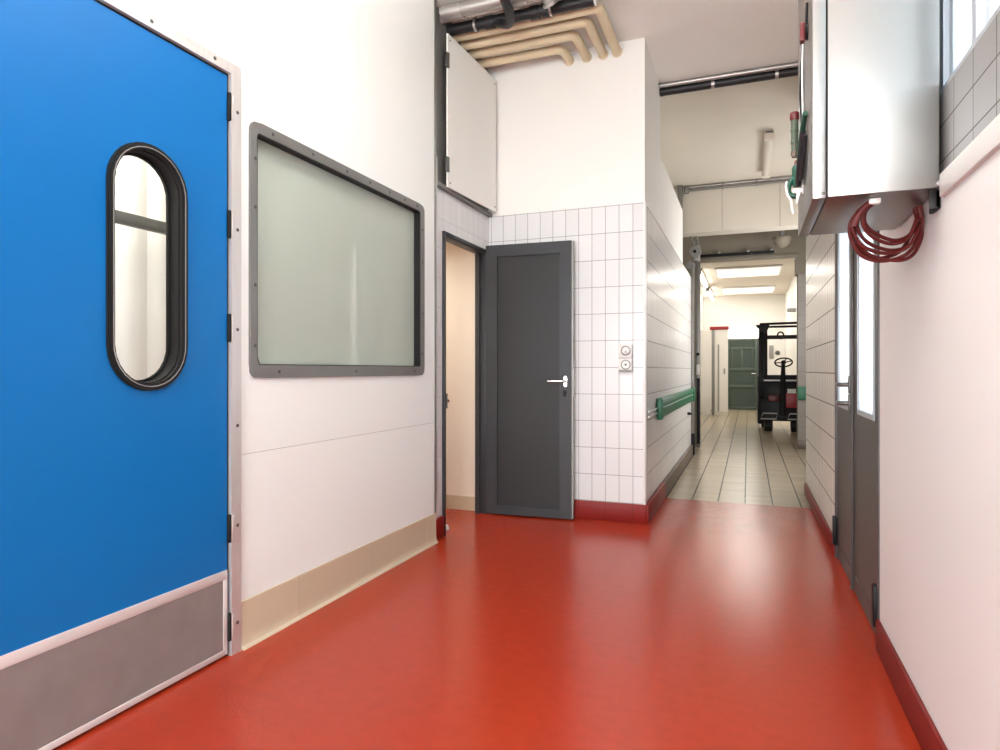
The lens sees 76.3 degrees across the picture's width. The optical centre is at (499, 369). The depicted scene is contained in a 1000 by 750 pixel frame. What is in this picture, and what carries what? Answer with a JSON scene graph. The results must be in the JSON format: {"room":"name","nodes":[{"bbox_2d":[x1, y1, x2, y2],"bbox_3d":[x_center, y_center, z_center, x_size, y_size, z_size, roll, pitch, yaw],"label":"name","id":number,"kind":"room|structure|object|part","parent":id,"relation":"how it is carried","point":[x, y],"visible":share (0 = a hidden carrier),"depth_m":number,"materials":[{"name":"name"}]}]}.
{"room":"industrial corridor","nodes":[
{"label":"industrial corridor","id":0,"kind":"room"},
{"bbox_2d":[127,0,488,600],"bbox_3d":[-1.631,-0.650,1.225,0.131,3.540,8.300,0,0,21],"label":"wall","id":1,"kind":"structure","parent":0,"point":[331,467],"depth_m":3.18,"materials":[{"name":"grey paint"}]},
{"bbox_2d":[0,0,240,749],"bbox_3d":[-1.263,-0.042,2.037,0.072,2.324,1.110,0,0,21],"label":"door","id":2,"kind":"structure","parent":1,"relation":"in","point":[120,494],"depth_m":2.02,"materials":[{"name":"blue laminate"}]},
{"bbox_3d":[-1.246,0.943,2.028,0.002,0.306,0.965,0,0,21],"label":"kick plate","id":3,"kind":"part","parent":2,"relation":"part of","materials":[{"name":"grey metal"}]},
{"bbox_2d":[115,156,165,379],"bbox_3d":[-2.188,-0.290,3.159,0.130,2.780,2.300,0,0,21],"label":"window pane","id":4,"kind":"object","parent":2,"relation":"in","point":[140,255],"visible":0.04,"depth_m":3.55,"materials":[{"name":"glass"}]},
{"bbox_2d":[115,210,165,234],"bbox_3d":[-1.940,0.168,3.009,0.040,1.905,2.400,0,0,21],"label":"bar","id":5,"kind":"object","parent":2,"relation":"attached to","point":[122,218],"visible":0.02,"depth_m":3.24,"materials":[{"name":"grey metal"}]},
{"bbox_3d":[-1.212,-0.347,2.170,0.071,0.836,0.308,0,0,21],"label":"porthole frame","id":6,"kind":"part","parent":2,"relation":"part of","materials":[{"name":"black rubber"}]},
{"bbox_3d":[-1.255,-0.042,2.034,0.045,2.324,1.110,0,0,21],"label":"frame","id":7,"kind":"part","parent":2,"relation":"part of","materials":[{"name":"metal"}]},
{"bbox_2d":[249,121,424,377],"bbox_3d":[-0.768,-0.497,3.303,0.061,1.062,1.497,0,0,21],"label":"window","id":8,"kind":"structure","parent":1,"relation":"in","point":[337,254],"depth_m":3.13,"materials":[{"name":"glass"}]},
{"bbox_2d":[241,513,437,650],"bbox_3d":[-0.722,1.025,3.345,0.026,0.190,1.714,0,0,21],"label":"baseboard","id":9,"kind":"structure","parent":1,"relation":"attached to","point":[266,613],"depth_m":3.07,"materials":[{"name":"beige plastic"}]},
{"bbox_2d":[434,0,435,512],"bbox_3d":[-0.463,-0.745,4.163,0.096,3.350,0.026,0,0,21],"label":"trim","id":10,"kind":"structure","parent":1,"relation":"attached to","point":[434,0],"depth_m":4.14,"materials":[{"name":"grey metal"}]},
{"bbox_2d":[436,156,436,519],"bbox_3d":[-0.431,-0.210,4.177,0.035,2.380,0.024,0,0,21],"label":"trim","id":11,"kind":"structure","parent":1,"relation":"attached to","point":[436,156],"depth_m":4.17,"materials":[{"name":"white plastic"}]},
{"bbox_2d":[436,515,443,539],"bbox_3d":[-0.408,1.050,4.229,0.019,0.140,0.138,0,0,21],"label":"baseboard","id":12,"kind":"structure","parent":1,"relation":"attached to","point":[440,520],"depth_m":4.24,"materials":[{"name":"red plastic"}]},
{"bbox_2d":[437,181,491,216],"bbox_3d":[-0.254,-1.228,4.633,0.045,0.027,0.950,0,0,21],"label":"trim","id":13,"kind":"structure","parent":1,"relation":"attached to","point":[440,185],"depth_m":4.57,"materials":[{"name":"grey metal"}]},
{"bbox_2d":[444,33,495,211],"bbox_3d":[-0.196,-1.757,4.639,0.028,1.050,0.840,0,0,24],"label":"access panel","id":14,"kind":"object","parent":1,"relation":"attached to","point":[470,158],"visible":1,"depth_m":4.57,"materials":[{"name":"white paint"}]},
{"bbox_2d":[442,231,573,535],"bbox_3d":[0.054,0.079,4.546,0.777,2.083,0.780,0,0,21],"label":"door","id":15,"kind":"structure","parent":1,"relation":"in","point":[524,292],"depth_m":4.85,"materials":[{"name":"paint"}]},
{"bbox_3d":[-0.273,0.090,4.664,0.082,2.060,0.762,0,0,21],"label":"frame","id":16,"kind":"part","parent":15,"relation":"part of","materials":[{"name":"paint"}]},
{"bbox_3d":[0.426,0.085,4.714,0.151,0.084,0.056,0,0,-4],"label":"handle","id":17,"kind":"part","parent":15,"relation":"part of","materials":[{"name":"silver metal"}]},
{"bbox_2d":[446,242,474,496],"bbox_3d":[-1.081,-0.010,4.928,1.610,2.260,1.000,0,0,21],"label":"wall","id":18,"kind":"structure","parent":0,"point":[460,263],"depth_m":5.12,"materials":[{"name":"beige paint"}]},
{"bbox_2d":[446,494,474,510],"bbox_3d":[-0.870,1.065,5.331,1.510,0.110,0.015,0,0,21],"label":"baseboard","id":19,"kind":"structure","parent":18,"relation":"attached to","point":[459,502],"depth_m":5.11,"materials":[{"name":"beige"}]},
{"bbox_2d":[52,409,921,749],"bbox_3d":[1.598,1.180,7.963,5.600,0.120,23.200,0,0,21],"label":"floor","id":20,"kind":"structure","parent":0,"point":[702,625],"depth_m":2.55,"materials":[{"name":"red plastic"}]},
{"bbox_2d":[691,265,694,454],"bbox_3d":[2.553,-0.130,8.425,0.045,2.500,0.065,0,0,21],"label":"post","id":21,"kind":"object","parent":20,"relation":"on","point":[692,266],"visible":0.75,"depth_m":8.40,"materials":[{"name":"grey metal"}]},
{"bbox_2d":[695,258,700,446],"bbox_3d":[2.876,-0.260,9.262,0.070,2.760,0.090,0,0,21],"label":"post","id":22,"kind":"object","parent":20,"relation":"on","point":[697,264],"visible":0.97,"depth_m":9.25,"materials":[{"name":"grey metal"}]},
{"bbox_2d":[701,326,728,415],"bbox_3d":[5.267,0.025,15.774,0.750,2.190,0.100,0,0,21],"label":"wall","id":23,"kind":"structure","parent":20,"relation":"on","point":[719,334],"depth_m":15.73,"materials":[{"name":"white paint"}]},
{"bbox_3d":[5.411,-1.030,15.718,0.440,0.080,0.100,0,0,21],"label":"rail","id":24,"kind":"part","parent":23,"relation":"part of","materials":[{"name":"red paint"}]},
{"bbox_2d":[758,338,758,375],"bbox_3d":[7.221,0.120,17.680,0.090,2.000,0.190,0,0,21],"label":"post","id":25,"kind":"object","parent":20,"relation":"on","point":[758,338],"visible":0.24,"depth_m":17.61,"materials":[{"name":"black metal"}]},
{"bbox_2d":[728,339,757,409],"bbox_3d":[6.813,0.120,17.885,0.800,1.980,0.121,0,0,21],"label":"door","id":26,"kind":"structure","parent":25,"relation":"attached to","point":[742,353],"depth_m":17.90,"materials":[{"name":"green paint"}]},
{"bbox_2d":[755,322,796,431],"bbox_3d":[5.191,0.127,11.852,0.815,1.987,1.365,0,0,21],"label":"forklift","id":27,"kind":"object","parent":20,"relation":"on","point":[776,394],"visible":0.91,"depth_m":11.57,"materials":[{"name":"black paint"}]},
{"bbox_3d":[4.886,0.575,12.048,0.035,0.810,0.760,0,0,21],"label":"panel","id":28,"kind":"part","parent":27,"relation":"part of","materials":[{"name":"black paint"}]},
{"bbox_3d":[4.877,0.835,11.547,0.290,0.122,0.044,0,0,21],"label":"step frame","id":29,"kind":"part","parent":27,"relation":"part of","materials":[{"name":"metal"}]},
{"bbox_3d":[5.233,0.380,11.429,0.140,0.080,0.007,0,0,21],"label":"label plate","id":30,"kind":"part","parent":27,"relation":"part of","materials":[{"name":"white plastic"}]},
{"bbox_2d":[488,37,647,504],"bbox_3d":[-0.271,-0.650,5.230,2.900,3.540,0.150,0,0,21],"label":"wall","id":31,"kind":"structure","parent":0,"point":[574,136],"depth_m":4.77,"materials":[{"name":"white paint"}]},
{"bbox_2d":[477,44,573,67],"bbox_3d":[0.192,-2.348,4.842,0.703,0.078,0.234,0,0,21],"label":"insulated pipe","id":32,"kind":"object","parent":31,"relation":"attached to","point":[562,50],"visible":0.99,"depth_m":4.74,"materials":[{"name":"beige plastic"}]},
{"bbox_2d":[469,30,591,62],"bbox_3d":[0.227,-2.348,4.746,0.838,0.078,0.388,0,0,21],"label":"insulated pipe","id":33,"kind":"object","parent":31,"relation":"attached to","point":[570,35],"visible":0.96,"depth_m":4.58,"materials":[{"name":"beige plastic"}]},
{"bbox_2d":[461,16,607,59],"bbox_3d":[0.260,-2.348,4.658,0.963,0.078,0.528,0,0,21],"label":"insulated pipe","id":34,"kind":"object","parent":31,"relation":"attached to","point":[580,22],"visible":0.95,"depth_m":4.43,"materials":[{"name":"beige plastic"}]},
{"bbox_2d":[453,3,621,56],"bbox_3d":[0.285,-2.348,4.578,1.068,0.078,0.658,0,0,21],"label":"insulated pipe","id":35,"kind":"object","parent":31,"relation":"attached to","point":[599,10],"visible":0.84,"depth_m":4.30,"materials":[{"name":"beige plastic"}]},
{"bbox_2d":[574,500,645,523],"bbox_3d":[0.502,1.050,4.842,1.202,0.140,0.012,0,0,21],"label":"baseboard","id":36,"kind":"structure","parent":31,"relation":"attached to","point":[583,509],"depth_m":4.71,"materials":[{"name":"red tile"}]},
{"bbox_2d":[618,358,632,371],"bbox_3d":[0.914,-0.035,4.651,0.100,0.099,0.067,0,0,21],"label":"wall socket","id":37,"kind":"object","parent":31,"relation":"attached to","point":[624,364],"visible":1,"depth_m":4.63,"materials":[{"name":"white plastic"}]},
{"bbox_2d":[618,344,632,357],"bbox_3d":[0.915,-0.137,4.652,0.100,0.099,0.063,0,0,21],"label":"light switch","id":38,"kind":"object","parent":31,"relation":"attached to","point":[626,350],"visible":1,"depth_m":4.63,"materials":[{"name":"white plastic"}]},
{"bbox_2d":[643,201,646,504],"bbox_3d":[1.059,-0.122,4.650,0.019,2.205,0.050,0,0,21],"label":"trim","id":39,"kind":"structure","parent":31,"relation":"attached to","point":[644,202],"depth_m":4.63,"materials":[{"name":"white plastic"}]},
{"bbox_2d":[436,0,797,187],"bbox_3d":[-0.107,-2.480,3.583,5.600,0.120,13.800,0,0,21],"label":"ceiling","id":40,"kind":"structure","parent":0,"point":[685,39],"depth_m":5.15,"materials":[{"name":"paint"}]},
{"bbox_2d":[440,0,541,23],"bbox_3d":[0.214,-2.377,4.064,1.450,0.085,0.060,0,0,21],"label":"metal pipe","id":41,"kind":"object","parent":40,"relation":"attached to","point":[536,1],"visible":0.22,"depth_m":4.18,"materials":[{"name":"metal"}]},
{"bbox_2d":[439,0,557,20],"bbox_3d":[0.245,-2.324,3.978,1.330,0.151,0.141,0,0,21],"label":"metal pipe","id":42,"kind":"object","parent":40,"relation":"attached to","point":[459,9],"visible":1,"depth_m":4.09,"materials":[{"name":"silver metal"}]},
{"bbox_2d":[446,0,597,35],"bbox_3d":[0.037,-2.320,3.986,1.036,0.200,0.575,0,0,21],"label":"pipe","id":43,"kind":"object","parent":40,"relation":"attached to","point":[506,20],"visible":0.96,"depth_m":4.16,"materials":[{"name":"plastic"}]},
{"bbox_2d":[659,67,797,96],"bbox_3d":[1.917,-2.376,5.215,1.190,0.089,0.070,0,0,21],"label":"pipe","id":44,"kind":"object","parent":40,"relation":"attached to","point":[789,72],"visible":0.82,"depth_m":5.21,"materials":[{"name":"plastic"}]},
{"bbox_2d":[659,62,797,88],"bbox_3d":[1.897,-2.397,5.163,1.190,0.038,0.038,0,0,21],"label":"metal pipe","id":45,"kind":"object","parent":40,"relation":"attached to","point":[793,64],"visible":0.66,"depth_m":5.16,"materials":[{"name":"silver metal"}]},
{"bbox_2d":[674,176,797,237],"bbox_3d":[3.098,-2.112,8.301,2.550,0.615,0.282,0,0,21],"label":"bulkhead","id":46,"kind":"object","parent":40,"relation":"attached to","point":[765,207],"visible":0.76,"depth_m":8.18,"materials":[{"name":"beige paint"}]},
{"bbox_2d":[686,236,700,269],"bbox_3d":[2.605,-1.860,8.566,0.200,1.041,0.185,0,0,21],"label":"pulley","id":47,"kind":"object","parent":46,"relation":"attached to","point":[694,251],"visible":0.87,"depth_m":8.53,"materials":[{"name":"grey metal"}]},
{"bbox_2d":[684,176,790,193],"bbox_3d":[3.162,-2.366,8.094,1.580,0.092,0.059,0,0,21],"label":"cable conduit","id":48,"kind":"object","parent":46,"relation":"attached to","point":[686,188],"visible":0.93,"depth_m":8.15,"materials":[{"name":"grey metal"}]},
{"bbox_2d":[761,129,774,178],"bbox_3d":[2.964,-2.369,7.061,0.096,0.102,1.410,0,0,21],"label":"light","id":49,"kind":"object","parent":40,"relation":"attached to","point":[769,135],"visible":1,"depth_m":6.82,"materials":[{"name":"beige plastic"}]},
{"bbox_2d":[762,141,772,176],"bbox_3d":[2.962,-2.365,7.056,0.086,0.088,1.300,0,0,21],"label":"diffuser","id":50,"kind":"object","parent":49,"relation":"attached to","point":[768,145],"depth_m":7.01,"materials":[{"name":"beige plastic"}]},
{"bbox_2d":[772,230,790,247],"bbox_3d":[3.847,-2.042,8.697,0.240,0.755,0.240,0,0,21],"label":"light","id":51,"kind":"object","parent":40,"relation":"hanging from","point":[781,241],"visible":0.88,"depth_m":8.63,"materials":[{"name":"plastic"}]},
{"bbox_2d":[648,49,690,499],"bbox_3d":[1.745,-0.650,6.618,0.150,3.540,3.899,0,0,21],"label":"wall","id":52,"kind":"structure","parent":0,"point":[669,281],"depth_m":5.73,"materials":[{"name":"white tile"}]},
{"bbox_2d":[646,445,692,523],"bbox_3d":[1.792,1.050,6.492,0.027,0.140,4.000,0,0,21],"label":"baseboard","id":53,"kind":"structure","parent":52,"relation":"attached to","point":[672,477],"depth_m":5.64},
{"bbox_2d":[648,387,694,419],"bbox_3d":[1.828,0.317,6.540,0.050,0.177,3.955,0,0,21],"label":"guard","id":54,"kind":"object","parent":52,"relation":"attached to","point":[665,405],"visible":1,"depth_m":5.89,"materials":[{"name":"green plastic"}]},
{"bbox_3d":[1.928,0.317,6.804,0.042,0.163,3.360,0,0,21],"label":"rail","id":55,"kind":"part","parent":54,"relation":"part of","materials":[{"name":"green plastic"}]},
{"bbox_2d":[678,185,682,209],"bbox_3d":[2.368,-1.800,8.371,0.060,1.240,0.080,0,0,21],"label":"support post","id":56,"kind":"object","parent":52,"relation":"on","point":[680,187],"visible":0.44,"depth_m":8.34,"materials":[{"name":"grey metal"}]},
{"bbox_2d":[701,295,702,330],"bbox_3d":[4.145,-0.480,14.161,0.150,3.200,9.000,0,0,21],"label":"wall","id":57,"kind":"structure","parent":0,"point":[701,295],"depth_m":17.64,"materials":[{"name":"white paint"}]},
{"bbox_2d":[703,295,784,409],"bbox_3d":[6.877,-0.480,18.007,2.450,3.200,0.150,0,0,21],"label":"wall","id":58,"kind":"structure","parent":0,"point":[736,311],"depth_m":17.87,"materials":[{"name":"white paint"}]},
{"bbox_2d":[728,328,758,338],"bbox_3d":[6.854,-1.026,17.908,0.900,0.308,0.049,0,0,21],"label":"window","id":59,"kind":"structure","parent":58,"relation":"in","point":[733,333],"depth_m":17.91,"materials":[{"name":"white glass"}]},
{"bbox_2d":[769,345,779,357],"bbox_3d":[7.596,-0.505,17.624,0.270,0.350,0.040,0,0,21],"label":"controls","id":60,"kind":"object","parent":58,"relation":"attached to","point":[771,347],"visible":1,"depth_m":17.63,"materials":[{"name":"grey plastic"}]},
{"bbox_3d":[7.523,-0.505,17.656,0.110,0.350,0.034,0,0,21],"label":"plate","id":61,"kind":"part","parent":60,"relation":"part of","materials":[{"name":"grey plastic"}]},
{"bbox_2d":[683,229,805,439],"bbox_3d":[3.591,-0.650,9.430,2.750,3.540,0.220,0,0,21],"label":"wall","id":62,"kind":"structure","parent":0,"point":[756,241],"depth_m":9.16,"materials":[{"name":"paint"}]},
{"bbox_2d":[700,248,773,257],"bbox_3d":[3.451,-1.712,9.333,1.040,0.075,0.099,0,0,21],"label":"door track","id":63,"kind":"object","parent":62,"relation":"attached to","point":[718,254],"visible":0.91,"depth_m":9.27,"materials":[{"name":"grey metal"}]},
{"bbox_2d":[701,253,797,276],"bbox_3d":[3.643,-1.508,9.399,1.350,0.295,0.240,0,0,21],"label":"trim","id":64,"kind":"structure","parent":62,"relation":"attached to","point":[781,256],"depth_m":9.24,"materials":[{"name":"paint"}]},
{"bbox_2d":[797,387,805,399],"bbox_3d":[4.316,0.328,8.999,0.205,0.185,0.054,0,0,21],"label":"guard","id":65,"kind":"object","parent":62,"relation":"attached to","point":[801,391],"visible":0.59,"depth_m":8.99,"materials":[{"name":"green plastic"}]},
{"bbox_2d":[797,440,805,448],"bbox_3d":[4.458,1.055,8.966,0.498,0.130,0.015,0,0,21],"label":"baseboard","id":66,"kind":"structure","parent":62,"relation":"attached to","point":[801,444],"depth_m":9.03,"materials":[{"name":"beige tile"}]},
{"bbox_2d":[701,258,794,297],"bbox_3d":[5.312,-2.130,13.921,3.000,0.100,9.400,0,0,21],"label":"ceiling","id":67,"kind":"structure","parent":0,"point":[782,281],"depth_m":14.64,"materials":[{"name":"beige paint"}]},
{"bbox_2d":[701,269,707,287],"bbox_3d":[4.513,-2.019,14.168,0.100,0.119,2.320,0,0,21],"label":"tube light","id":68,"kind":"object","parent":67,"relation":"attached to","point":[703,278],"visible":0.61,"depth_m":14.17,"materials":[{"name":"white plastic"}]},
{"bbox_2d":[701,275,707,287],"bbox_3d":[4.516,-2.005,14.177,0.080,0.080,2.260,0,0,21],"label":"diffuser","id":69,"kind":"object","parent":68,"relation":"attached to","point":[703,278],"depth_m":14.32,"materials":[{"name":"white plastic"}]},
{"bbox_2d":[706,287,713,300],"bbox_3d":[5.601,-2.019,16.964,0.100,0.119,2.320,0,0,21],"label":"tube light","id":70,"kind":"object","parent":67,"relation":"attached to","point":[708,289],"visible":0.88,"depth_m":16.57,"materials":[{"name":"white plastic"}]},
{"bbox_2d":[714,264,782,277],"bbox_3d":[5.188,-2.057,13.326,1.280,0.044,1.280,0,0,21],"label":"panel light","id":71,"kind":"object","parent":67,"relation":"attached to","point":[759,270],"visible":1,"depth_m":13.16,"materials":[{"name":"white plastic"}]},
{"bbox_2d":[721,285,775,294],"bbox_3d":[6.385,-2.057,16.401,1.280,0.044,1.280,0,0,21],"label":"panel light","id":72,"kind":"object","parent":67,"relation":"attached to","point":[766,288],"visible":1,"depth_m":16.10,"materials":[{"name":"white plastic"}]},
{"bbox_2d":[785,275,796,374],"bbox_3d":[6.288,-0.480,13.327,0.150,3.200,9.000,0,0,21],"label":"wall","id":73,"kind":"structure","parent":0,"point":[791,293],"depth_m":14.93,"materials":[{"name":"white paint"}]},
{"bbox_2d":[787,308,795,311],"bbox_3d":[6.229,-1.280,13.618,0.169,0.080,0.100,0,0,21],"label":"wall bracket","id":74,"kind":"object","parent":73,"relation":"attached to","point":[788,309],"visible":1,"depth_m":13.57,"materials":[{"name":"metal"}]},
{"bbox_2d":[806,11,999,749],"bbox_3d":[1.033,-0.650,1.095,0.150,3.540,9.990,0,0,21],"label":"wall","id":75,"kind":"structure","parent":0,"point":[940,306],"depth_m":1.70,"materials":[{"name":"white paint"}]},
{"bbox_2d":[804,483,834,555],"bbox_3d":[2.391,1.070,4.810,0.014,0.100,2.080,0,0,21],"label":"baseboard","id":76,"kind":"structure","parent":75,"relation":"attached to","point":[820,519],"depth_m":4.49,"materials":[{"name":"red plastic"}]},
{"bbox_2d":[832,231,879,634],"bbox_3d":[1.786,-0.005,3.176,0.176,2.250,1.365,0,0,21],"label":"door","id":77,"kind":"structure","parent":75,"relation":"in","point":[856,519],"depth_m":3.08,"materials":[{"name":"grey paint"}]},
{"bbox_3d":[1.767,0.170,3.285,0.062,0.090,0.125,0,0,21],"label":"handle","id":78,"kind":"part","parent":77,"relation":"part of","materials":[{"name":"grey metal"}]},
{"bbox_3d":[1.767,0.075,3.285,0.062,0.090,0.125,0,0,21],"label":"handle","id":79,"kind":"part","parent":77,"relation":"part of","materials":[{"name":"grey metal"}]},
{"bbox_3d":[1.921,-0.388,3.547,0.006,1.165,0.425,0,0,21],"label":"pane","id":80,"kind":"part","parent":77,"relation":"part of","materials":[{"name":"glass"}]},
{"bbox_3d":[1.665,-0.388,2.890,0.006,1.165,0.405,0,0,21],"label":"pane","id":81,"kind":"part","parent":77,"relation":"part of","materials":[{"name":"glass"}]},
{"bbox_2d":[798,0,940,262],"bbox_3d":[1.143,-0.973,2.028,0.360,1.317,0.565,0,0,21],"label":"upper cabinet","id":82,"kind":"object","parent":75,"relation":"attached to","point":[871,67],"depth_m":1.79,"materials":[{"name":"silver metal"}]},
{"bbox_2d":[787,160,802,198],"bbox_3d":[0.987,-0.638,2.138,0.054,0.128,0.032,0,0,21],"label":"holder","id":83,"kind":"object","parent":82,"relation":"attached to","point":[791,181],"visible":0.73,"depth_m":2.13,"materials":[{"name":"teal plastic"}]},
{"bbox_2d":[785,181,799,213],"bbox_3d":[0.975,-0.576,2.123,0.016,0.114,0.049,0,0,-44],"label":"strap","id":84,"kind":"object","parent":83,"relation":"hanging from","point":[786,182],"visible":1,"depth_m":2.12,"materials":[{"name":"white plastic"}]},
{"bbox_3d":[0.997,-0.600,2.134,0.034,0.030,0.030,0,0,21],"label":"arm","id":85,"kind":"part","parent":83,"relation":"part of","materials":[{"name":"white plastic"}]},
{"bbox_2d":[798,44,803,137],"bbox_3d":[0.997,-0.900,2.107,0.012,0.361,0.096,0,0,16],"label":"cable","id":86,"kind":"object","parent":82,"relation":"hanging from","point":[801,111],"visible":0.78,"depth_m":2.10,"materials":[{"name":"white plastic"}]},
{"bbox_2d":[790,111,798,157],"bbox_3d":[0.988,-0.789,2.137,0.029,0.152,0.029,0,0,21],"label":"connector","id":87,"kind":"object","parent":86,"relation":"attached to","point":[794,116],"visible":0.94,"depth_m":2.13,"materials":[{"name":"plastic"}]},
{"bbox_2d":[795,111,807,185],"bbox_3d":[0.961,-0.698,2.027,0.022,0.179,0.197,0,0,18],"label":"hose","id":88,"kind":"object","parent":82,"relation":"attached to","point":[802,140],"visible":1,"depth_m":2.01,"materials":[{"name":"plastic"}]},
{"bbox_2d":[800,22,807,43],"bbox_3d":[0.941,-1.044,1.973,0.022,0.058,0.048,0,0,21],"label":"switch","id":89,"kind":"object","parent":82,"relation":"attached to","point":[803,29],"depth_m":1.96,"materials":[{"name":"red plastic"}]},
{"bbox_3d":[0.946,-1.100,1.966,0.008,0.061,0.018,0,0,16],"label":"rod","id":90,"kind":"part","parent":82,"relation":"part of","materials":[{"name":"black paint"}]},
{"bbox_3d":[1.014,-1.061,2.082,0.035,1.142,0.559,0,0,21],"label":"door","id":91,"kind":"part","parent":82,"relation":"part of","materials":[{"name":"silver metal"}]},
{"bbox_3d":[1.140,-0.402,1.875,0.256,0.175,0.095,0,0,-19],"label":"cable coil","id":92,"kind":"part","parent":82,"relation":"part of","materials":[{"name":"red rubber"}]},
{"bbox_2d":[876,619,947,749],"bbox_3d":[0.327,1.058,-0.491,0.014,0.125,6.522,0,0,21],"label":"baseboard","id":93,"kind":"structure","parent":75,"relation":"attached to","point":[928,737],"depth_m":2.04,"materials":[{"name":"red plastic"}]},
{"bbox_2d":[939,0,999,95],"bbox_3d":[0.745,-1.368,0.461,0.066,1.224,3.200,0,0,21],"label":"window","id":94,"kind":"structure","parent":75,"relation":"in","point":[962,23],"depth_m":1.73,"materials":[{"name":"glass"}]},
{"bbox_3d":[1.230,-1.360,1.675,0.005,1.160,0.245,0,0,21],"label":"pane","id":95,"kind":"part","parent":94,"relation":"part of","materials":[{"name":"glass"}]},
{"bbox_3d":[0.734,-1.360,0.404,0.015,1.160,2.985,0,0,21],"label":"sash","id":96,"kind":"part","parent":94,"relation":"part of","materials":[{"name":"silver metal"}]},
{"bbox_3d":[1.006,-1.360,1.100,0.005,1.160,0.900,0,0,21],"label":"pane","id":97,"kind":"part","parent":94,"relation":"part of","materials":[{"name":"glass"}]},
{"bbox_2d":[940,113,999,196],"bbox_3d":[0.167,-0.494,-0.913,0.018,0.062,5.620,0,0,21],"label":"trim","id":98,"kind":"structure","parent":75,"relation":"attached to","point":[987,142],"depth_m":1.46,"materials":[{"name":"white paint"}]}
]}

